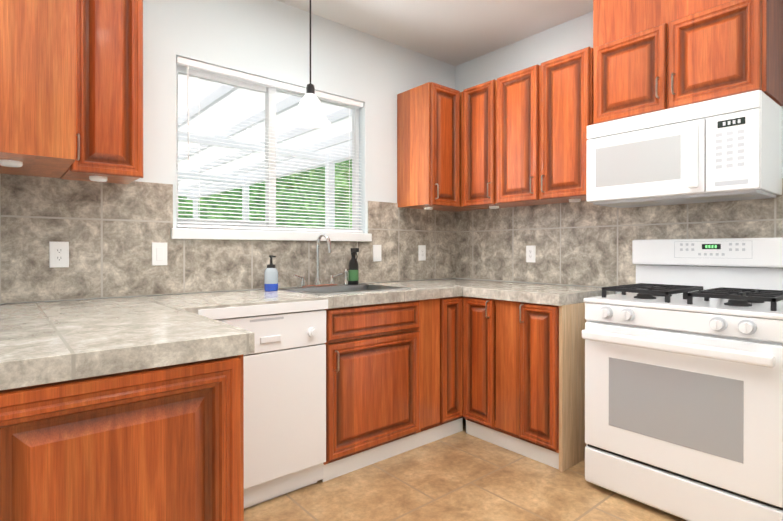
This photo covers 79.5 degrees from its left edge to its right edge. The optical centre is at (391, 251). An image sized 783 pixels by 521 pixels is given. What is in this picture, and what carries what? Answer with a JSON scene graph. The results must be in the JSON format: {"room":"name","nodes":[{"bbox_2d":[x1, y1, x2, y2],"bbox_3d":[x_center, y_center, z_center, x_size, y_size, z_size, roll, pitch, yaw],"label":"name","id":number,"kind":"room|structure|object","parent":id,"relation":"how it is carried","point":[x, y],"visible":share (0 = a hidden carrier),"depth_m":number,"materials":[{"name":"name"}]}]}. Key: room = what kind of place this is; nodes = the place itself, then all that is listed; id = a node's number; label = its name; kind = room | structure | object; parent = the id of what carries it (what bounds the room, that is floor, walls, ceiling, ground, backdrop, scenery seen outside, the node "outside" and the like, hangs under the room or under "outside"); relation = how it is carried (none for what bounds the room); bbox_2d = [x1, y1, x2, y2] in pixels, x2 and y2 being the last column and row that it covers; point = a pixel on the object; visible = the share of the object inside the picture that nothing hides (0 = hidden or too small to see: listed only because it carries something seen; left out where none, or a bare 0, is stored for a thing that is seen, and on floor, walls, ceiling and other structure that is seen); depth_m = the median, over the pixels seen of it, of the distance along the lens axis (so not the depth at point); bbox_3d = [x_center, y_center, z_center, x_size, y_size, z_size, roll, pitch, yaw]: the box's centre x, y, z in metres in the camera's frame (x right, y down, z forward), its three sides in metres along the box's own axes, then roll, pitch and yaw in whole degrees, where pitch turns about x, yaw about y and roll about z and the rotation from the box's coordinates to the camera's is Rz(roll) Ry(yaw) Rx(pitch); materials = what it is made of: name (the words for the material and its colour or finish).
{"room":"kitchen","nodes":[
{"label":"kitchen","id":0,"kind":"room"},
{"bbox_2d":[5,0,454,303],"bbox_3d":[-1.776,-0.174,1.978,6.140,2.630,0.140,0,0,-40],"label":"wall","id":1,"kind":"structure","parent":0,"point":[268,39],"depth_m":2.83,"materials":[{"name":"white paint"}]},
{"bbox_2d":[61,0,142,183],"bbox_3d":[-1.266,-0.738,2.059,0.266,0.841,0.380,0,0,-40],"label":"upper cabinet","id":2,"kind":"object","parent":1,"relation":"attached to","point":[109,89],"visible":0.94,"depth_m":1.94,"materials":[{"name":"brown wood"}]},
{"bbox_2d":[89,176,106,181],"bbox_3d":[-1.273,-0.316,2.047,0.068,0.017,0.068,0,0,-40],"label":"spotlight","id":3,"kind":"object","parent":2,"relation":"attached to","point":[98,178],"visible":1,"depth_m":2.02,"materials":[{"name":"white"}]},
{"bbox_2d":[0,174,455,303],"bbox_3d":[-0.601,-0.066,2.865,2.920,0.563,0.010,0,0,-40],"label":"backsplash","id":4,"kind":"structure","parent":1,"relation":"attached to","point":[110,233],"depth_m":2.34,"materials":[{"name":"tile"}]},
{"bbox_2d":[49,241,68,267],"bbox_3d":[-1.488,0.013,2.110,0.072,0.116,0.009,0,0,-40],"label":"electrical outlet","id":5,"kind":"object","parent":4,"relation":"attached to","point":[58,254],"visible":1,"depth_m":2.11,"materials":[{"name":"white plastic"}]},
{"bbox_2d":[152,242,166,265],"bbox_3d":[-1.169,0.012,2.376,0.072,0.116,0.010,0,0,-40],"label":"light switch","id":6,"kind":"object","parent":4,"relation":"attached to","point":[159,253],"visible":1,"depth_m":2.37,"materials":[{"name":"white plastic"}]},
{"bbox_2d":[373,245,380,261],"bbox_3d":[-0.098,0.010,3.273,0.072,0.116,0.010,0,0,-40],"label":"light switch","id":7,"kind":"object","parent":4,"relation":"attached to","point":[376,252],"visible":1,"depth_m":3.27,"materials":[{"name":"white plastic"}]},
{"bbox_2d":[418,245,425,260],"bbox_3d":[0.232,0.010,3.550,0.072,0.116,0.009,0,0,-40],"label":"electrical outlet","id":8,"kind":"object","parent":4,"relation":"attached to","point":[421,252],"visible":1,"depth_m":3.54,"materials":[{"name":"white plastic"}]},
{"bbox_2d":[176,65,358,232],"bbox_3d":[-0.704,-0.572,2.900,1.220,0.900,0.050,0,0,-40],"label":"window","id":9,"kind":"structure","parent":1,"relation":"in","point":[269,101],"depth_m":2.85,"materials":[{"name":"white plastic"}]},
{"bbox_2d":[176,56,362,232],"bbox_3d":[-0.662,-0.574,2.850,1.204,0.892,0.048,0,0,-40],"label":"window blinds","id":10,"kind":"object","parent":9,"relation":"attached to","point":[219,71],"visible":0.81,"depth_m":2.77,"materials":[{"name":"white plastic"}]},
{"bbox_2d":[171,228,371,241],"bbox_3d":[-0.664,-0.095,2.854,1.280,0.055,0.125,0,0,-40],"label":"window sill","id":11,"kind":"structure","parent":1,"relation":"attached to","point":[188,233],"depth_m":2.70,"materials":[{"name":"white"}]},
{"bbox_2d":[397,82,484,211],"bbox_3d":[0.400,-0.724,3.454,0.618,0.821,0.380,0,0,-40],"label":"upper cabinet","id":12,"kind":"object","parent":1,"relation":"attached to","point":[428,144],"visible":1,"depth_m":3.25,"materials":[{"name":"brown wood"}]},
{"bbox_2d":[277,0,592,65],"bbox_3d":[0.141,-1.519,-0.426,6.000,0.080,6.000,0,0,-40],"label":"ceiling","id":13,"kind":"structure","parent":0,"point":[455,32],"depth_m":3.03,"materials":[{"name":"white paint"}]},
{"bbox_2d":[290,0,330,127],"bbox_3d":[-0.454,-1.107,2.638,0.228,0.767,0.228,0,0,-40],"label":"pendant lamp","id":14,"kind":"object","parent":13,"relation":"hanging from","point":[310,113],"visible":1,"depth_m":2.62,"materials":[{"name":"white glass"},{"name":"black metal"}]},
{"bbox_2d":[244,417,686,520],"bbox_3d":[0.141,1.181,-0.415,6.000,0.060,6.000,0,0,-40],"label":"floor","id":15,"kind":"structure","parent":0,"point":[463,475],"depth_m":2.21,"materials":[{"name":"tile"}]},
{"bbox_2d":[0,355,243,520],"bbox_3d":[-1.056,0.712,1.616,0.606,0.860,1.338,0,0,-40],"label":"base cabinet","id":16,"kind":"object","parent":15,"relation":"on","point":[164,443],"visible":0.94,"depth_m":1.10,"materials":[{"name":"brown wood"}]},
{"bbox_2d":[217,309,325,508],"bbox_3d":[-0.732,0.711,2.324,0.604,0.859,0.636,0,0,-40],"label":"dishwasher","id":17,"kind":"object","parent":15,"relation":"on","point":[284,366],"visible":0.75,"depth_m":2.15,"materials":[{"name":"white plastic"}]},
{"bbox_2d":[322,296,464,481],"bbox_3d":[-0.119,0.707,2.869,1.030,0.860,0.620,0,0,-40],"label":"base cabinet","id":18,"kind":"object","parent":15,"relation":"on","point":[394,379],"visible":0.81,"depth_m":2.55,"materials":[{"name":"brown wood"}]},
{"bbox_2d":[0,278,614,390],"bbox_3d":[-0.174,0.249,2.349,2.907,0.058,1.329,0,0,-40],"label":"countertop","id":19,"kind":"structure","parent":18,"relation":"on","point":[49,342],"depth_m":1.51,"materials":[{"name":"tile"}]},
{"bbox_2d":[264,255,277,290],"bbox_3d":[-0.672,0.119,2.639,0.076,0.198,0.083,0,0,-40],"label":"soap dispenser","id":20,"kind":"object","parent":19,"relation":"on","point":[271,277],"visible":1,"depth_m":2.61,"materials":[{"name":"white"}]},
{"bbox_2d":[293,233,342,287],"bbox_3d":[-0.413,0.050,2.836,0.344,0.325,0.176,0,0,-40],"label":"faucet","id":21,"kind":"object","parent":19,"relation":"on","point":[317,282],"visible":1,"depth_m":2.87,"materials":[{"name":"silver metal"}]},
{"bbox_2d":[280,284,410,294],"bbox_3d":[-0.268,0.291,2.749,0.626,0.155,0.448,0,0,-40],"label":"sink","id":22,"kind":"object","parent":19,"relation":"in","point":[326,290],"visible":0.15,"depth_m":2.86,"materials":[{"name":"silver metal"}]},
{"bbox_2d":[343,269,348,284],"bbox_3d":[-0.291,0.160,3.017,0.040,0.103,0.040,0,0,-40],"label":"sprayer","id":23,"kind":"object","parent":22,"relation":"on","point":[346,281],"visible":1,"depth_m":3.00,"materials":[{"name":"silver metal"}]},
{"bbox_2d":[348,248,358,284],"bbox_3d":[-0.239,0.097,3.033,0.065,0.240,0.082,0,0,-40],"label":"spray bottle","id":24,"kind":"object","parent":19,"relation":"on","point":[353,275],"visible":0.9,"depth_m":3.02,"materials":[{"name":"black plastic"}]},
{"bbox_2d":[463,297,585,471],"bbox_3d":[0.879,0.707,2.863,0.650,0.861,0.665,0,0,-40],"label":"base cabinet","id":25,"kind":"object","parent":15,"relation":"on","point":[523,378],"visible":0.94,"depth_m":2.58,"materials":[{"name":"brown wood"}]},
{"bbox_2d":[582,237,782,520],"bbox_3d":[1.392,0.538,2.172,0.697,1.205,0.768,0,0,-40],"label":"stove","id":26,"kind":"object","parent":15,"relation":"on","point":[684,391],"visible":1,"depth_m":2.00,"materials":[{"name":"white metal"}]},
{"bbox_2d":[455,11,782,293],"bbox_3d":[2.495,-0.172,1.551,0.140,2.630,6.000,0,0,-40],"label":"wall","id":27,"kind":"structure","parent":0,"point":[568,37],"depth_m":3.27,"materials":[{"name":"white paint"}]},
{"bbox_2d":[461,47,592,208],"bbox_3d":[0.900,-0.719,3.042,0.380,0.815,0.950,0,0,-40],"label":"upper cabinet","id":28,"kind":"object","parent":27,"relation":"attached to","point":[524,139],"visible":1,"depth_m":2.89,"materials":[{"name":"brown wood"}]},
{"bbox_2d":[569,199,580,201],"bbox_3d":[1.104,-0.308,2.838,0.068,0.017,0.068,0,0,-40],"label":"spotlight","id":29,"kind":"object","parent":28,"relation":"attached to","point":[574,200],"visible":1,"depth_m":2.81,"materials":[{"name":"white"}]},
{"bbox_2d":[456,178,782,286],"bbox_3d":[1.187,-0.066,2.996,0.010,0.563,2.070,0,0,-40],"label":"backsplash","id":30,"kind":"structure","parent":27,"relation":"attached to","point":[582,243],"depth_m":2.96,"materials":[{"name":"tile"}]},
{"bbox_2d":[526,246,535,261],"bbox_3d":[0.961,0.016,3.251,0.009,0.116,0.072,0,0,-40],"label":"electrical outlet","id":31,"kind":"object","parent":30,"relation":"attached to","point":[530,253],"visible":1,"depth_m":3.25,"materials":[{"name":"white plastic"}]},
{"bbox_2d":[593,0,782,124],"bbox_3d":[1.454,-1.086,2.379,0.380,0.801,0.760,0,0,-40],"label":"upper cabinet","id":32,"kind":"object","parent":27,"relation":"attached to","point":[649,56],"visible":1,"depth_m":2.24,"materials":[{"name":"brown wood"}]},
{"bbox_2d":[586,90,781,207],"bbox_3d":[1.432,-0.466,2.368,0.431,0.427,0.756,0,0,-40],"label":"microwave","id":33,"kind":"object","parent":32,"relation":"attached to","point":[728,148],"visible":1,"depth_m":2.18,"materials":[{"name":"white plastic"},{"name":"glass"}]},
{"bbox_3d":[-1.343,-0.171,1.383,0.120,2.630,1.330,0,0,-40],"label":"wall","id":34,"kind":"structure","parent":0,"visible":0},
{"bbox_2d":[0,0,75,177],"bbox_3d":[-1.420,-0.906,1.801,0.294,1.156,0.576,0,0,-40],"label":"upper cabinet","id":35,"kind":"object","parent":34,"relation":"attached to","point":[37,88],"visible":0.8,"depth_m":1.61,"materials":[{"name":"brown wood"}]},
{"bbox_2d":[0,159,22,166],"bbox_3d":[-1.375,-0.318,1.701,0.068,0.017,0.068,0,0,-40],"label":"spotlight","id":36,"kind":"object","parent":35,"relation":"attached to","point":[9,163],"visible":1,"depth_m":1.68,"materials":[{"name":"white"}]},
{"label":"outside","id":37,"kind":"structure","parent":0,"visible":0},
{"bbox_3d":[-8.130,1.154,11.017,24.000,0.060,21.850,0,0,-40],"label":"ground","id":38,"kind":"structure","parent":37,"visible":0},
{"bbox_2d":[178,74,351,228],"bbox_3d":[-6.515,-0.195,5.907,9.920,2.680,11.750,0,0,-40],"label":"pergola","id":39,"kind":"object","parent":38,"relation":"on","point":[254,96],"depth_m":5.97,"materials":[{"name":"white"}]},
{"bbox_2d":[178,159,351,228],"bbox_3d":[-6.382,-3.893,11.317,25.008,10.032,20.597,0,0,-40],"label":"trees","id":40,"kind":"object","parent":38,"relation":"on","point":[341,195],"depth_m":9.42,"materials":[{"name":"green plant"}]}
]}

